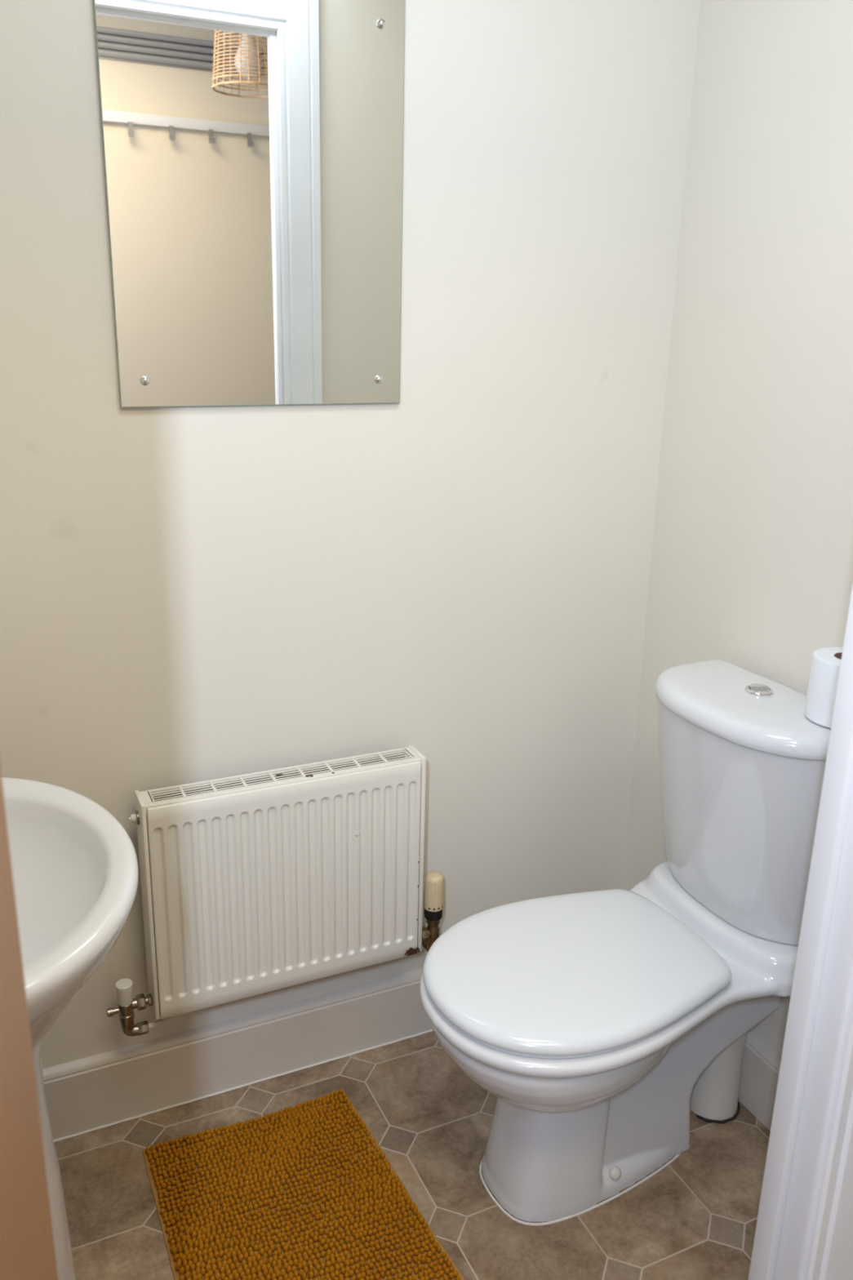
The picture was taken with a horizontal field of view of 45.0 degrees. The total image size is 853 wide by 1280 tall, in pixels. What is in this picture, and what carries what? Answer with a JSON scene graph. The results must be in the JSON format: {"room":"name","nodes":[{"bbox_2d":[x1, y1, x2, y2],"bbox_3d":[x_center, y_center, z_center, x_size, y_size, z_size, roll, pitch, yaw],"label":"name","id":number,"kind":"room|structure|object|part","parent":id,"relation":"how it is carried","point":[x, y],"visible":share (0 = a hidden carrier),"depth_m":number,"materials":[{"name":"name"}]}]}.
{"room":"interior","nodes":[
{"label":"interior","id":0,"kind":"room"},
{"bbox_2d":[0,0,701,1068],"bbox_3d":[-0.261,-0.353,1.681,1.720,2.450,0.100,-7,19,-24],"label":"wall","id":1,"kind":"structure","parent":0,"point":[456,571],"depth_m":1.73,"materials":[{"name":"beige paint"}]},
{"bbox_2d":[42,968,433,1142],"bbox_3d":[-0.261,0.763,1.978,1.520,0.142,0.016,-7,19,-24],"label":"baseboard","id":2,"kind":"structure","parent":1,"relation":"attached to","point":[105,1088],"depth_m":1.92,"materials":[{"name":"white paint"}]},
{"bbox_2d":[93,0,404,407],"bbox_3d":[-0.241,-0.652,1.525,0.450,0.597,0.012,-7,19,-24],"label":"mirror","id":3,"kind":"object","parent":1,"relation":"attached to","point":[253,149],"visible":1,"depth_m":1.52,"materials":[{"name":"clear glass"}]},
{"bbox_2d":[106,744,443,1036],"bbox_3d":[-0.258,0.431,1.824,0.624,0.440,0.103,-7,19,-24],"label":"radiator","id":4,"kind":"object","parent":1,"relation":"attached to","point":[255,883],"visible":0.99,"depth_m":1.77,"materials":[{"name":"white metal"}]},
{"bbox_2d":[128,810,139,825],"bbox_3d":[-0.471,0.287,1.657,0.015,0.023,0.023,-7,19,-24],"label":"valve","id":5,"kind":"object","parent":4,"relation":"attached to","point":[135,817],"depth_m":1.65,"materials":[{"name":"beige plastic"}]},
{"bbox_3d":[-0.462,0.442,1.707,0.007,0.398,0.064,-7,19,-24],"label":"panel","id":6,"kind":"part","parent":4,"relation":"part of","materials":[{"name":"white metal"}]},
{"bbox_2d":[139,746,422,813],"bbox_3d":[-0.237,0.234,1.750,0.485,0.012,0.060,-7,19,-24],"label":"grille","id":7,"kind":"object","parent":4,"relation":"attached to","point":[251,788],"depth_m":1.73,"materials":[{"name":"white metal"}]},
{"bbox_3d":[-0.021,0.389,1.907,0.008,0.398,0.064,-7,19,-24],"label":"panel","id":8,"kind":"part","parent":4,"relation":"part of","materials":[{"name":"white metal"}]},
{"bbox_2d":[53,1031,770,1279],"bbox_3d":[0.146,1.179,1.093,4.400,0.100,2.320,-7,19,-24],"label":"floor","id":9,"kind":"structure","parent":0,"point":[695,1218],"depth_m":1.74,"materials":[{"name":"tile"}]},
{"bbox_2d":[1,777,137,1279],"bbox_3d":[-0.547,0.603,1.239,0.426,0.881,0.532,-7,19,-24],"label":"basin","id":10,"kind":"object","parent":9,"relation":"on","point":[74,866],"visible":0.77,"depth_m":1.24,"materials":[{"name":"white ceramic"}]},
{"bbox_3d":[-0.542,0.361,1.163,0.426,0.218,0.532,-7,19,-24],"label":"bowl","id":11,"kind":"part","parent":10,"relation":"part of","materials":[{"name":"white ceramic"}]},
{"bbox_2d":[142,1088,465,1279],"bbox_3d":[-0.176,0.947,1.605,0.420,0.019,0.636,-7,19,-24],"label":"bath mat","id":12,"kind":"object","parent":9,"relation":"on","point":[305,1191],"visible":1,"depth_m":1.68,"materials":[{"name":"brown"}]},
{"bbox_2d":[419,658,831,1226],"bbox_3d":[0.309,0.504,1.684,0.678,0.841,0.404,-8,20,-26],"label":"toilet","id":13,"kind":"object","parent":9,"relation":"on","point":[593,1020],"visible":0.96,"depth_m":1.64,"materials":[{"name":"white ceramic"}]},
{"bbox_3d":[0.228,0.510,1.636,0.477,0.025,0.374,-8,20,-26],"label":"lid","id":14,"kind":"part","parent":13,"relation":"part of","materials":[{"name":"white plastic"}]},
{"bbox_3d":[0.228,0.526,1.641,0.464,0.010,0.361,-8,20,-26],"label":"seat","id":15,"kind":"part","parent":13,"relation":"part of","materials":[{"name":"white plastic"}]},
{"bbox_3d":[0.515,0.106,1.651,0.216,0.035,0.380,-8,20,-26],"label":"cistern lid","id":16,"kind":"part","parent":13,"relation":"part of","materials":[{"name":"white ceramic"}]},
{"bbox_2d":[804,647,843,728],"bbox_3d":[0.625,0.072,1.540,0.103,0.098,0.103,-7,19,-24],"label":"toilet roll","id":17,"kind":"object","parent":13,"relation":"on","point":[825,665],"visible":0.57,"depth_m":1.52,"materials":[{"name":"white paper"}]},
{"bbox_2d":[696,1097,740,1124],"bbox_3d":[0.555,0.847,1.919,0.062,0.054,0.116,13,21,33],"label":"ring","id":18,"kind":"object","parent":9,"relation":"on","point":[734,1117],"visible":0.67,"depth_m":1.89,"materials":[{"name":"black plastic"}]},
{"bbox_2d":[689,1031,747,1119],"bbox_3d":[0.538,0.759,1.904,0.101,0.239,0.105,-7,19,-24],"label":"pipe","id":19,"kind":"object","parent":9,"relation":"on","point":[714,1095],"visible":0.32,"depth_m":1.88,"materials":[{"name":"beige"}]},
{"bbox_2d":[622,0,852,1057],"bbox_3d":[0.689,-0.298,1.575,0.100,2.450,0.919,-7,19,-24],"label":"wall","id":20,"kind":"structure","parent":0,"point":[751,570],"depth_m":1.71,"materials":[{"name":"beige paint"}]},
{"bbox_2d":[738,1030,781,1130],"bbox_3d":[0.615,0.810,1.891,0.016,0.142,0.902,-7,19,-24],"label":"baseboard","id":21,"kind":"structure","parent":20,"relation":"attached to","point":[761,1066],"depth_m":1.89,"materials":[{"name":"white paint"}]},
{"bbox_3d":[0.126,-0.068,0.806,4.400,2.450,0.058,-7,19,-24],"label":"wall","id":22,"kind":"structure","parent":0,"visible":0},
{"bbox_2d":[0,767,57,1279],"bbox_3d":[-0.245,0.322,0.307,0.035,1.979,0.755,0,18,-5],"label":"door","id":23,"kind":"structure","parent":22,"relation":"in","point":[27,1247],"depth_m":0.65,"materials":[{"name":"brown wood"}]},
{"bbox_2d":[748,585,852,1279],"bbox_3d":[0.070,0.139,0.846,0.843,2.030,0.058,-7,19,-24],"label":"trim","id":24,"kind":"structure","parent":22,"relation":"attached to","point":[823,976],"depth_m":1.10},
{"bbox_2d":[800,977,852,1279],"bbox_3d":[0.087,0.113,0.801,0.995,2.106,0.018,-7,19,-24],"label":"trim","id":25,"kind":"structure","parent":22,"relation":"attached to","point":[828,1255],"depth_m":1.14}
]}

